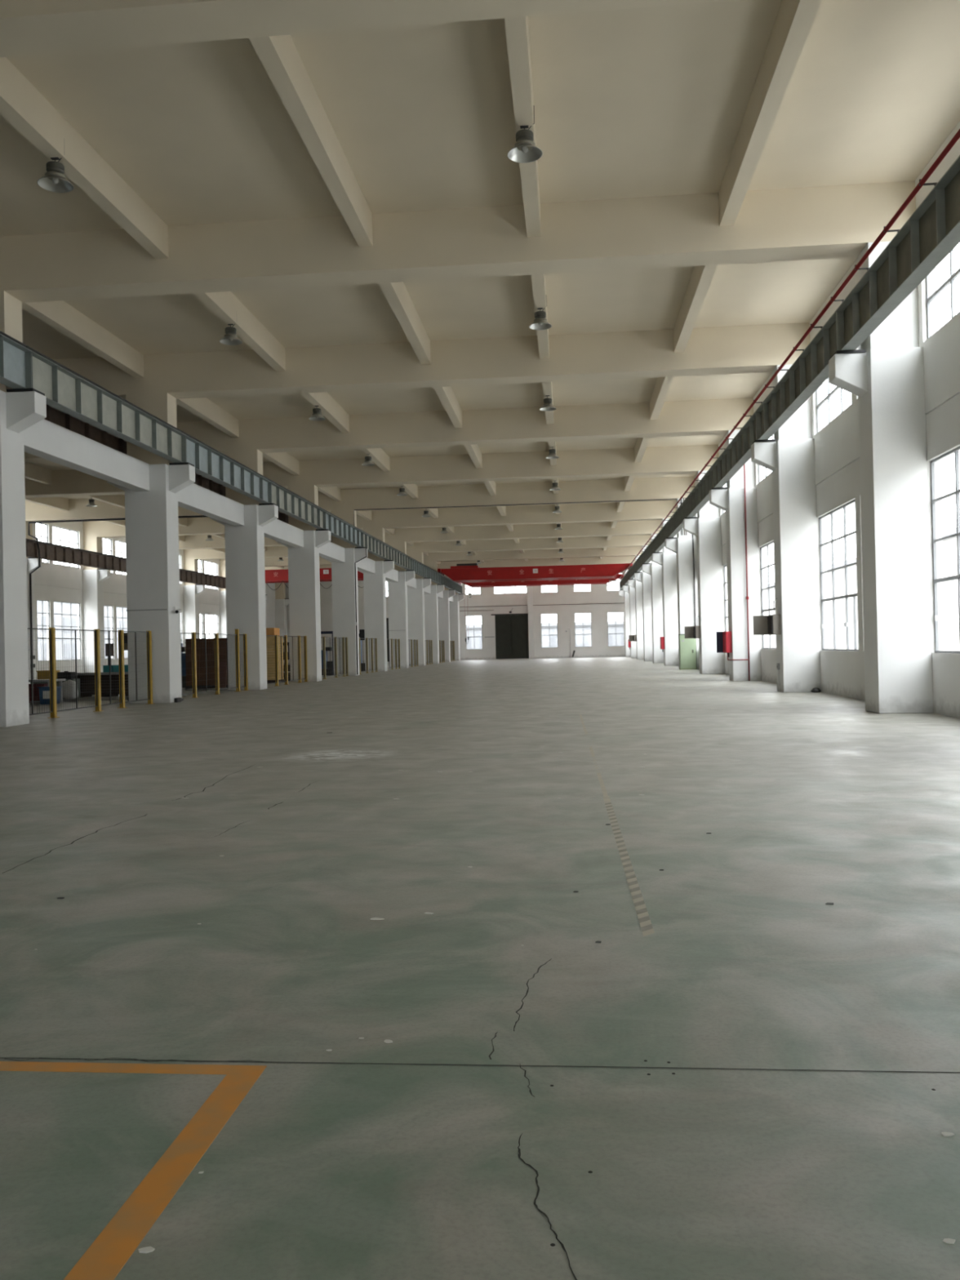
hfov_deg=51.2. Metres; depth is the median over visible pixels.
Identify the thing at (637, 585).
column
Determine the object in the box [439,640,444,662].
fence
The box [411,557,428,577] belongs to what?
girder
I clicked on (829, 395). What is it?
window
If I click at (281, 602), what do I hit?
column
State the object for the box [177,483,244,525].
tie beam
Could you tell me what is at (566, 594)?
wall
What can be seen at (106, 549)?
window
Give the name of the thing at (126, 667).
crate
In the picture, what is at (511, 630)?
door
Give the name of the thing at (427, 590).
tie beam
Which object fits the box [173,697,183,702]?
bracket
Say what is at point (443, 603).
column
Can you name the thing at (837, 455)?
wall
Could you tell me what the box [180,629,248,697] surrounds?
fence
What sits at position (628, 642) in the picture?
box
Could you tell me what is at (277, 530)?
tie beam
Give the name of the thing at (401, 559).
girder
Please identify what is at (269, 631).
carton
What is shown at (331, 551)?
tie beam
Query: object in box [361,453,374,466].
lamp
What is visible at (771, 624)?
electrical box
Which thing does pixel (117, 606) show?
window
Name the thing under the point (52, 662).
fence
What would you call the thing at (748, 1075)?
floor
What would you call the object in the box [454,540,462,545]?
lamp
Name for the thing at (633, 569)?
girder
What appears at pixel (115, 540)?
window
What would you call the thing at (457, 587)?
girder
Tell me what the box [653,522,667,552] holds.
girder
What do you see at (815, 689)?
lump
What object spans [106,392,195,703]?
column
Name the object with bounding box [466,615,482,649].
window
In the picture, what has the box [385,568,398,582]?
tie beam
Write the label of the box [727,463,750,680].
pipe
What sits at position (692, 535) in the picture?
cable riser
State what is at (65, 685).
sack
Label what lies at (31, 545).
girder
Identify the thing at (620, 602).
duct
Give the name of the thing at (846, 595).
window
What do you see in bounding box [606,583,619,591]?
window
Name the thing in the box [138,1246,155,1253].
flake
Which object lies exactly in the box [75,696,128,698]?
bar
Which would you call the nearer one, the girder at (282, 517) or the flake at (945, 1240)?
the flake at (945, 1240)
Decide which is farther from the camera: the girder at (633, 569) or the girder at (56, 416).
the girder at (633, 569)
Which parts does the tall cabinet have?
door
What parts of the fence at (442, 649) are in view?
post, post, post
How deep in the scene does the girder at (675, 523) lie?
46.32 m
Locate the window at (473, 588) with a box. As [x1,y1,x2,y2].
[465,587,480,595]
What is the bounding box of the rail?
[618,128,959,579]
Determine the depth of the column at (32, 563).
53.15 m
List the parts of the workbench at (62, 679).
leg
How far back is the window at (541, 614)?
101.82 m
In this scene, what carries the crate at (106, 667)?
on the trestle table
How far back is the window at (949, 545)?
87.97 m
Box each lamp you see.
[36,137,74,192]
[85,497,97,506]
[205,534,213,540]
[219,324,242,345]
[308,405,325,421]
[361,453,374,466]
[396,486,407,495]
[422,511,431,517]
[440,527,448,533]
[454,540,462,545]
[506,105,542,163]
[528,296,551,329]
[539,395,556,411]
[546,446,559,458]
[550,482,560,490]
[552,504,561,512]
[555,523,562,529]
[556,537,563,542]
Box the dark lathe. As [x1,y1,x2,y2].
[359,629,365,671]
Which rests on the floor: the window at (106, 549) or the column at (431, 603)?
the column at (431, 603)
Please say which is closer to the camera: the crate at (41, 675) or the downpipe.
the crate at (41, 675)
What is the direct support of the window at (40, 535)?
in the wall at (52, 582)
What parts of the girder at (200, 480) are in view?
plate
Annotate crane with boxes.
[265,568,363,582]
[437,563,632,582]
[458,573,623,587]
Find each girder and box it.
[0,330,32,388]
[26,345,186,462]
[26,538,37,557]
[35,540,106,568]
[44,404,123,453]
[104,554,126,573]
[123,440,222,495]
[179,568,202,584]
[182,431,271,503]
[200,573,226,588]
[222,484,285,522]
[268,479,325,528]
[285,514,288,523]
[323,509,363,546]
[361,529,391,559]
[388,545,412,569]
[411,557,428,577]
[427,566,442,584]
[440,573,453,589]
[451,579,462,594]
[619,577,624,590]
[623,569,629,585]
[629,561,635,578]
[635,551,644,572]
[643,538,653,563]
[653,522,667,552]
[666,499,685,537]
[684,466,713,517]
[711,412,756,487]
[755,311,837,439]
[835,155,959,350]
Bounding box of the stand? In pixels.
[320,631,333,675]
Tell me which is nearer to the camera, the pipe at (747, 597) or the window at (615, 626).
the pipe at (747, 597)
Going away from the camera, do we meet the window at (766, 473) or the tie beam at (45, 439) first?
the tie beam at (45, 439)
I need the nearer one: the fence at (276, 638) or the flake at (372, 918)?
the flake at (372, 918)
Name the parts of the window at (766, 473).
frame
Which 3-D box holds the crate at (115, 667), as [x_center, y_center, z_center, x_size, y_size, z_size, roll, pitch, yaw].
[-12.362,0.992,34.331,0.320,0.260,0.240,-1,0,5]
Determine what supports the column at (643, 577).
on the floor
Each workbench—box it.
[29,678,66,702]
[30,678,79,699]
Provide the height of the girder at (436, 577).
0.920 m
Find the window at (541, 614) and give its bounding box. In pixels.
[541,613,558,648]
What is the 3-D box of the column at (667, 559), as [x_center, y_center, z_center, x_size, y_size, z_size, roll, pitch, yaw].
[10.837,-2.775,58.215,1.510,8.550,0.850,-1,0,5]
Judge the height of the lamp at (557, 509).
0.415 m
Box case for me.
[57,671,75,679]
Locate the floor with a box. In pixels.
[0,657,959,1279]
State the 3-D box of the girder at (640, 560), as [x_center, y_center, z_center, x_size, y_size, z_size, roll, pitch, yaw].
[11.325,-5.494,70.216,0.300,0.920,7.980,-1,0,5]
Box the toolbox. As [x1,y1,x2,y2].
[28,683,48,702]
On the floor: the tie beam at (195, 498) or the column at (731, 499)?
the column at (731, 499)
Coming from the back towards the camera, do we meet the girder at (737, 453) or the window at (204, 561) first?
the window at (204, 561)
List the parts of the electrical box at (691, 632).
open door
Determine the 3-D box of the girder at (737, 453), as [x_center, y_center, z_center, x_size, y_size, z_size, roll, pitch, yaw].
[7.768,-5.672,30.365,0.300,0.920,8.000,-1,0,5]
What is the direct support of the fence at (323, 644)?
on the floor
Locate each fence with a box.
[27,627,155,718]
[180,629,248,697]
[266,635,307,685]
[320,636,348,679]
[359,637,377,674]
[386,638,399,669]
[408,639,417,666]
[425,640,432,664]
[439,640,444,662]
[449,640,454,661]
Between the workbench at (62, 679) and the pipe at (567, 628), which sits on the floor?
the workbench at (62, 679)
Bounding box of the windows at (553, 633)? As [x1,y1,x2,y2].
[466,621,623,648]
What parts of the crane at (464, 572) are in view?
hoist motor, load plate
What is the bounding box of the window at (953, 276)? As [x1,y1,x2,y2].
[925,249,959,338]
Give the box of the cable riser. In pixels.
[692,534,697,669]
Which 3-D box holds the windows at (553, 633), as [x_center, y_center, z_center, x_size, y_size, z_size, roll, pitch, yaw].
[14.870,-0.191,166.841,61.000,5.100,16.000,-1,0,5]
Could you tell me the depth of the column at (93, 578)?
60.89 m
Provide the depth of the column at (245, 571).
35.42 m
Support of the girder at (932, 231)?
on the column
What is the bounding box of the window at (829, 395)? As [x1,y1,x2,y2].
[816,377,843,432]
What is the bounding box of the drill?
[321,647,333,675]
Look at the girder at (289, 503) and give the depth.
39.60 m
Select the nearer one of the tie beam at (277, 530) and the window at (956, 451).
the window at (956, 451)
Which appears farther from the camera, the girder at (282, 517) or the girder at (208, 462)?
the girder at (282, 517)
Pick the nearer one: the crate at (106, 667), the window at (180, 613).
the crate at (106, 667)
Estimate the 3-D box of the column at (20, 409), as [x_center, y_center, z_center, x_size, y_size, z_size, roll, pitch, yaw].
[-9.822,-2.572,19.899,2.360,8.550,0.850,-1,0,5]
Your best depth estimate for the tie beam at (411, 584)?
73.61 m
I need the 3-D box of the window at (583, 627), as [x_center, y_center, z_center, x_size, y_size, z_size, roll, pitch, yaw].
[10.470,-1.014,101.527,1.690,3.460,0.056,-1,0,5]
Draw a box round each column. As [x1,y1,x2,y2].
[0,290,46,727]
[25,520,42,679]
[82,537,111,672]
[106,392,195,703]
[183,559,204,646]
[209,448,278,690]
[219,567,226,638]
[275,484,331,681]
[275,582,288,662]
[320,509,367,675]
[357,527,394,671]
[385,541,414,668]
[406,552,431,666]
[423,560,444,663]
[437,568,455,662]
[448,577,464,660]
[618,569,631,657]
[622,563,636,657]
[627,555,644,659]
[634,545,653,661]
[642,533,663,663]
[652,518,679,666]
[665,497,699,669]
[683,470,724,674]
[709,429,761,680]
[751,364,821,692]
[828,240,933,713]
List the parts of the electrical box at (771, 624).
open door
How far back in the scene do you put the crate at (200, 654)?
37.05 m
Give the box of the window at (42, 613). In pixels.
[36,600,49,661]
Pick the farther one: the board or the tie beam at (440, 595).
the tie beam at (440, 595)
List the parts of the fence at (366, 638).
post, panel frame, post, panel frame, post, panel frame, post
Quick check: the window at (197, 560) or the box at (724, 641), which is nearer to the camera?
the box at (724, 641)
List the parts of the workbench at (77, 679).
door, door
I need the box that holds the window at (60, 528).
[52,525,79,568]
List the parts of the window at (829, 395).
frame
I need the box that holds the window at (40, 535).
[35,523,48,563]
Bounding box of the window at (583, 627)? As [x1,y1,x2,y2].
[574,613,591,647]
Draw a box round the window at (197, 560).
[197,560,201,573]
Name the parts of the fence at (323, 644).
panel frame, post, panel frame, post, panel frame, post, panel frame, post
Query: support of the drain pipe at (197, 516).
attached to the column at (32, 563)
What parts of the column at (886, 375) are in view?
bearing plate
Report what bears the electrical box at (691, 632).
attached to the column at (706, 526)
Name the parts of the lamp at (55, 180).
bulb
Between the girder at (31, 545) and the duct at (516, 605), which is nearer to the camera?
the girder at (31, 545)
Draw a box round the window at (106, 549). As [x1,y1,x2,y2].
[102,537,111,573]
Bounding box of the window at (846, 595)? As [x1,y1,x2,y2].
[818,499,858,651]
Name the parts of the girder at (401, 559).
plate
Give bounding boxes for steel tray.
[75,671,128,675]
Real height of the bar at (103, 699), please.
0.060 m
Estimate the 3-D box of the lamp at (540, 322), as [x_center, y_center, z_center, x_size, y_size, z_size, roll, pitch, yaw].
[1.366,-7.465,22.702,0.524,0.715,0.524,-1,0,5]
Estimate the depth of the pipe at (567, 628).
101.40 m
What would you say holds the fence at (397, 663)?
on the floor
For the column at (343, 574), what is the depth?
51.35 m
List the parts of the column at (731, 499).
bearing plate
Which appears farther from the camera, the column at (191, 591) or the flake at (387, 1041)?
the column at (191, 591)
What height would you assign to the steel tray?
0.080 m
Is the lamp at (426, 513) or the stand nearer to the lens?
the stand
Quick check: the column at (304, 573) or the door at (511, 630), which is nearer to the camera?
the column at (304, 573)
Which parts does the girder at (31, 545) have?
plate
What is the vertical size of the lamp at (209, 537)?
0.415 m
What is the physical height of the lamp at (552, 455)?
0.415 m
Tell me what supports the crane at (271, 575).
on the girder
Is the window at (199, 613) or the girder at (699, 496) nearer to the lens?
the girder at (699, 496)
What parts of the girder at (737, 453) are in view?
plate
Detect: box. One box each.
[627,640,631,648]
[628,635,636,641]
[660,636,665,652]
[684,616,700,638]
[715,631,732,657]
[752,598,781,635]
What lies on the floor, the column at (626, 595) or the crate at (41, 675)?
the column at (626, 595)
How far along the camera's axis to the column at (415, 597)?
75.26 m
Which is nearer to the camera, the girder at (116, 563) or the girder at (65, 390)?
the girder at (65, 390)
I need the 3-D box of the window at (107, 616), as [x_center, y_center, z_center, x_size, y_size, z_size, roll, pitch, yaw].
[-23.919,-0.491,64.344,0.056,3.430,1.400,-1,0,5]
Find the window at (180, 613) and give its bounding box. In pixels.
[180,613,182,643]
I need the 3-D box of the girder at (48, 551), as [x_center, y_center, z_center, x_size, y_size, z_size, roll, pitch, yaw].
[-23.323,-4.825,57.242,0.300,0.920,7.980,-1,0,5]
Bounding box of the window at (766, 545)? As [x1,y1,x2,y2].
[760,540,776,648]
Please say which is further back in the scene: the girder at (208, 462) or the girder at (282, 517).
the girder at (282, 517)
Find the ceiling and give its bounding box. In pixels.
[0,0,959,569]
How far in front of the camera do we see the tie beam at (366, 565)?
57.16 m
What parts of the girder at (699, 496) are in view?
plate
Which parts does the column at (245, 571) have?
bearing plate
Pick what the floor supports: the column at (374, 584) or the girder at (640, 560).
the column at (374, 584)
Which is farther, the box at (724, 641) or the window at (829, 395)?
the box at (724, 641)
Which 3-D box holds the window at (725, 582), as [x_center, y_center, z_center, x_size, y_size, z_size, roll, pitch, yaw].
[10.077,-1.384,40.054,0.078,3.430,3.450,-1,0,5]
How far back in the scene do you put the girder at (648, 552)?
62.81 m
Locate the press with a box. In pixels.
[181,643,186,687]
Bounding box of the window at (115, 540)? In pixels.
[115,540,126,575]
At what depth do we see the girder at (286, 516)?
44.55 m
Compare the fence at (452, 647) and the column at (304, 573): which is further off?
the fence at (452, 647)
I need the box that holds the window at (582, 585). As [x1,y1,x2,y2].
[573,584,591,591]
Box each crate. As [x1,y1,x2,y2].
[36,670,59,679]
[102,665,113,672]
[113,665,119,671]
[124,665,128,671]
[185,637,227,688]
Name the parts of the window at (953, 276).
frame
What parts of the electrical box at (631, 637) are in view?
open door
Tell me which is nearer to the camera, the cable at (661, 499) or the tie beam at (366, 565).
the cable at (661, 499)
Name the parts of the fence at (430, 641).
panel frame, post, post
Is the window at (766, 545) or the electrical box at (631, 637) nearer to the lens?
the window at (766, 545)
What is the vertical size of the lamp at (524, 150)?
0.715 m
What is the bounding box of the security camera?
[173,606,182,613]
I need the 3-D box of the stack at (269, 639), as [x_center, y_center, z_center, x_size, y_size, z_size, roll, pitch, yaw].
[-9.020,0.831,42.517,1.150,2.002,1.100,-1,0,5]
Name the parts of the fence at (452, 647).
panel frame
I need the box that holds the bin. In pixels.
[37,686,62,704]
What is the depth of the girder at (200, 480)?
34.64 m
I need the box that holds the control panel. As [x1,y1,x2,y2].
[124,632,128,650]
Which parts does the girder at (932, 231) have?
plate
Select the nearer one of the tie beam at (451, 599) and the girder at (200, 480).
the girder at (200, 480)
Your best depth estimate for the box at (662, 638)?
57.91 m
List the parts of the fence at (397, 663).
post, panel frame, post, panel frame, post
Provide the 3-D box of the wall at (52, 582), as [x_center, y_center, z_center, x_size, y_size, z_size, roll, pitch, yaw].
[-25.566,-2.594,46.670,0.250,9.620,115.400,-1,0,5]
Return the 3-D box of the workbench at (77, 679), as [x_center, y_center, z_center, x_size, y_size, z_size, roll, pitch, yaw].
[-13.332,1.544,31.418,1.400,0.620,0.470,-1,0,5]
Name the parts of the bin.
pale panel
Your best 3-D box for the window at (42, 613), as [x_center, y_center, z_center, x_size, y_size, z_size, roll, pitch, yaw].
[-24.630,-0.526,56.376,0.056,3.430,1.400,-1,0,5]
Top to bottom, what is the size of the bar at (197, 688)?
0.060 m
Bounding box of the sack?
[62,680,78,698]
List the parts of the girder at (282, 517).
plate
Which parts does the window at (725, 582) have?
frame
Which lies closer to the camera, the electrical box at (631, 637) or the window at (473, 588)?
the electrical box at (631, 637)
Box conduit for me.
[126,608,167,611]
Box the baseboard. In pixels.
[460,656,626,660]
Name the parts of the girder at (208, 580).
crane rail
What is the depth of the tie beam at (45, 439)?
23.84 m
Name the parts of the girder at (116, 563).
crane rail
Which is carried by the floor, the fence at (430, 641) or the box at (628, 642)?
the fence at (430, 641)
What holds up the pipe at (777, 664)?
attached to the column at (790, 455)
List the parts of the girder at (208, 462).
crane rail, plate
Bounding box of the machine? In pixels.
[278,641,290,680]
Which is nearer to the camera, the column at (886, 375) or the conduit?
the column at (886, 375)
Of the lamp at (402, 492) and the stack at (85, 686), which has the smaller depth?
the stack at (85, 686)
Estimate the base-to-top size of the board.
1.000 m
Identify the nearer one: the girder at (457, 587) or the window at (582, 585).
the girder at (457, 587)
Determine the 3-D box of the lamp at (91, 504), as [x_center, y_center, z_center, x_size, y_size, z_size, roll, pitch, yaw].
[-18.863,-6.710,48.600,0.524,0.415,0.524,-1,0,5]
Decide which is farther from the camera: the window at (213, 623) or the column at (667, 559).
the window at (213, 623)
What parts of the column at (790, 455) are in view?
bearing plate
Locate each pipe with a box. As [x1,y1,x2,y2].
[28,515,206,679]
[567,627,571,657]
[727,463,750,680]
[776,662,779,690]
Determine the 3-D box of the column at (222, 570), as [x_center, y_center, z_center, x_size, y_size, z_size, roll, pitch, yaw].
[-21.255,-1.906,85.171,1.510,8.550,0.850,-1,0,5]
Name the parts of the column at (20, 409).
bearing plate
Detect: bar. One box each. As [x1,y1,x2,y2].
[62,697,128,701]
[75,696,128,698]
[186,688,227,690]
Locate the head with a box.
[105,643,114,665]
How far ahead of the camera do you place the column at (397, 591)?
67.28 m
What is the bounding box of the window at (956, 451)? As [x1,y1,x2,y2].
[930,446,959,653]
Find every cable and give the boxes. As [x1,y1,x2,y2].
[265,581,386,590]
[354,498,676,674]
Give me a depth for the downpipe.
102.42 m
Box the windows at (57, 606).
[36,600,128,660]
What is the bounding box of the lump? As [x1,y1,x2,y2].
[810,687,821,692]
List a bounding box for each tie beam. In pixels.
[23,418,149,491]
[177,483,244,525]
[263,519,303,547]
[319,542,345,562]
[357,557,375,573]
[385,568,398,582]
[407,577,416,588]
[423,585,431,594]
[437,591,443,598]
[448,595,453,602]
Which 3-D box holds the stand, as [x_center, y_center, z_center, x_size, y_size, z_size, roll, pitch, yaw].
[-8.209,0.711,52.937,1.020,2.340,0.100,-1,0,5]
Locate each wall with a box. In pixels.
[32,521,275,679]
[284,570,626,662]
[694,120,959,717]
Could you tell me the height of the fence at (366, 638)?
1.980 m
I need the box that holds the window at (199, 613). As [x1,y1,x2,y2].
[199,613,203,638]
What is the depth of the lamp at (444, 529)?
63.07 m
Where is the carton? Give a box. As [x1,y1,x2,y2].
[266,627,279,635]
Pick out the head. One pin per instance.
(112, 645)
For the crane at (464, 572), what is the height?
1.435 m
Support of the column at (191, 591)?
on the floor
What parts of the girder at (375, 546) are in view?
crane rail, plate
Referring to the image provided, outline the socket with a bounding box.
[776,662,779,669]
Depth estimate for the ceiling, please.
18.61 m
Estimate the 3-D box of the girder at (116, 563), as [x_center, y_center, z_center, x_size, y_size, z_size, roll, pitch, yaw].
[-22.612,-4.790,65.210,0.300,0.920,7.980,-1,0,5]
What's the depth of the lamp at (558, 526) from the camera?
62.43 m
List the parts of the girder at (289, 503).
crane rail, plate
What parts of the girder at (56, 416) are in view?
plate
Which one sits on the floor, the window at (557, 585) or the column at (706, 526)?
the column at (706, 526)
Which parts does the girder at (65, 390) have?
plate, plate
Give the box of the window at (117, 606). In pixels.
[116,606,128,658]
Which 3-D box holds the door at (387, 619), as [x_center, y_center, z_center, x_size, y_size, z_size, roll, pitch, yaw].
[-9.776,-0.064,103.249,3.600,4.600,0.180,-1,0,5]
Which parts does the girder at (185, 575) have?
crane rail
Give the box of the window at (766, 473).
[758,435,773,483]
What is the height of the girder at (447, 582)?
0.920 m
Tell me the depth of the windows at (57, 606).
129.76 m
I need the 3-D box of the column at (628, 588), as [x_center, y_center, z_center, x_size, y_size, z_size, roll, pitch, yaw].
[13.682,-2.632,90.088,1.510,8.550,0.850,-1,0,5]
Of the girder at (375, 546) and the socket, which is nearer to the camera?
the socket
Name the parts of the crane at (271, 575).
load plate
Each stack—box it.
[75,674,128,697]
[266,635,284,683]
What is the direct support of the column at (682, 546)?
on the floor
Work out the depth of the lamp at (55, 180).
15.36 m
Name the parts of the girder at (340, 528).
crane rail, plate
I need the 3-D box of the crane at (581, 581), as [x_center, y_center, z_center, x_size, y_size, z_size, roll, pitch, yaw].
[5.799,-5.722,97.085,15.965,0.830,2.980,-1,0,5]
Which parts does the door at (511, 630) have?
stiffening rail, stiffening rail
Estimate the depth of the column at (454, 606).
99.15 m
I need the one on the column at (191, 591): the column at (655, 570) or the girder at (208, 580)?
the girder at (208, 580)
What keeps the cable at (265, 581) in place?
hanging from the crane at (271, 575)
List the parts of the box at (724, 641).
open door, door panel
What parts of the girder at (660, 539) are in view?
plate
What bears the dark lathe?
on the floor
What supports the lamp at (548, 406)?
hanging from the ceiling
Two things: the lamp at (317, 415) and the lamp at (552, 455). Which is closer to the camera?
the lamp at (317, 415)
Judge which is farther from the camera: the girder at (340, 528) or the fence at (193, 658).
the girder at (340, 528)
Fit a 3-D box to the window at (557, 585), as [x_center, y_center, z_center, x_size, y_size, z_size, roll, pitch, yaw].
[7.040,-5.729,101.854,1.690,1.820,0.056,-1,0,5]
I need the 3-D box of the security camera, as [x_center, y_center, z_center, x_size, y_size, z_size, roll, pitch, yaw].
[-8.386,-0.825,27.713,0.214,0.205,0.331,-1,0,5]
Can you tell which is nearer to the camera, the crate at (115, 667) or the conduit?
the conduit
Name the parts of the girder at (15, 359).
crane rail, plate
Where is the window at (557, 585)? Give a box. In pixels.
[541,585,557,592]
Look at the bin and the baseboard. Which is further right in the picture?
the baseboard
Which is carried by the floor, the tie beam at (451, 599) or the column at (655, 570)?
the column at (655, 570)
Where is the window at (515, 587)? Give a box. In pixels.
[493,586,526,594]
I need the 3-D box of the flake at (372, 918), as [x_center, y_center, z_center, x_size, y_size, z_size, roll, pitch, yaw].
[-0.518,1.406,5.043,0.067,0.004,0.034,-1,0,28]
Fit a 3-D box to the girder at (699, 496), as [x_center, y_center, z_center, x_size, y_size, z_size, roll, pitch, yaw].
[8.480,-5.636,38.343,0.300,0.920,7.980,-1,0,5]
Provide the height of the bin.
0.490 m
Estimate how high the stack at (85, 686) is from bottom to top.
0.720 m
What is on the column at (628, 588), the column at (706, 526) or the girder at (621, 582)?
the girder at (621, 582)
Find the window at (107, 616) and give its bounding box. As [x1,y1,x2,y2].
[103,605,113,658]
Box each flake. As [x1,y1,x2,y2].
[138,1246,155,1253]
[370,917,384,919]
[384,1039,392,1043]
[941,1131,955,1136]
[942,1238,955,1244]
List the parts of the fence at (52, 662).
panel frame, post, panel frame, post, panel frame, post, panel frame, post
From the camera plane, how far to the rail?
17.59 m
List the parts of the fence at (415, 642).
post, post, post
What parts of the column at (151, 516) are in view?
bearing plate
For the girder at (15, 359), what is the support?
on the column
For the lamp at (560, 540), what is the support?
hanging from the ceiling
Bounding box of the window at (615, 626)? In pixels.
[607,612,624,646]
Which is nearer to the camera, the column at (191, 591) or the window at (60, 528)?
the window at (60, 528)
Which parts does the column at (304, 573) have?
bearing plate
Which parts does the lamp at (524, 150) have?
bulb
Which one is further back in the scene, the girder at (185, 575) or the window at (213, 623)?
the window at (213, 623)
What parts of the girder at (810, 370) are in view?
plate, plate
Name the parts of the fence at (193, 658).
panel frame, post, panel frame, post, panel frame, post, panel frame, post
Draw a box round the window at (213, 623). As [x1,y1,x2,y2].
[204,613,218,638]
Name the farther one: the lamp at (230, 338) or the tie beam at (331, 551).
the tie beam at (331, 551)
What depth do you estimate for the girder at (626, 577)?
87.16 m
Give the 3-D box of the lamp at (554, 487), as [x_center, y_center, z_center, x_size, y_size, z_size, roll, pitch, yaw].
[3.502,-7.209,46.606,0.524,0.415,0.524,-1,0,5]
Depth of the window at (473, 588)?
102.55 m
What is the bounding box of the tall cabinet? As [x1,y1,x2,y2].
[678,634,696,669]
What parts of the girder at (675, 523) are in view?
plate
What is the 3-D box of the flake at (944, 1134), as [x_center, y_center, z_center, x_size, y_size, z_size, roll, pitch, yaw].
[1.281,1.352,2.739,0.034,0.003,0.021,-1,0,5]
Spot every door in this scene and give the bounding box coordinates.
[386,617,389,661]
[494,614,528,658]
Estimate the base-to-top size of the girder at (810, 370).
0.920 m
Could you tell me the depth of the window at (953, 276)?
16.98 m
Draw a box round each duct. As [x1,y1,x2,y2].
[459,604,527,607]
[533,602,624,605]
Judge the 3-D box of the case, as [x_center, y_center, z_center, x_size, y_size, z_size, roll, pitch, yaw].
[-12.965,1.101,31.372,0.440,0.250,0.300,-1,0,5]
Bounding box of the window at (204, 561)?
[204,560,217,589]
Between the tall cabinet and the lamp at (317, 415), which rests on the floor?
the tall cabinet
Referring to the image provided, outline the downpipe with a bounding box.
[459,631,460,659]
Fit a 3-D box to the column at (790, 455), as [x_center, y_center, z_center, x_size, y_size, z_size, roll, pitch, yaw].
[7.992,-2.917,26.342,1.510,8.550,0.850,-1,0,5]
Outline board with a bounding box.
[218,662,226,688]
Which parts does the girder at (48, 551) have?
crane rail, plate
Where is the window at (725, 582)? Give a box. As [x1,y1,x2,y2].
[724,564,728,631]
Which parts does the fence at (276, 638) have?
panel frame, post, panel frame, post, panel frame, post, panel frame, post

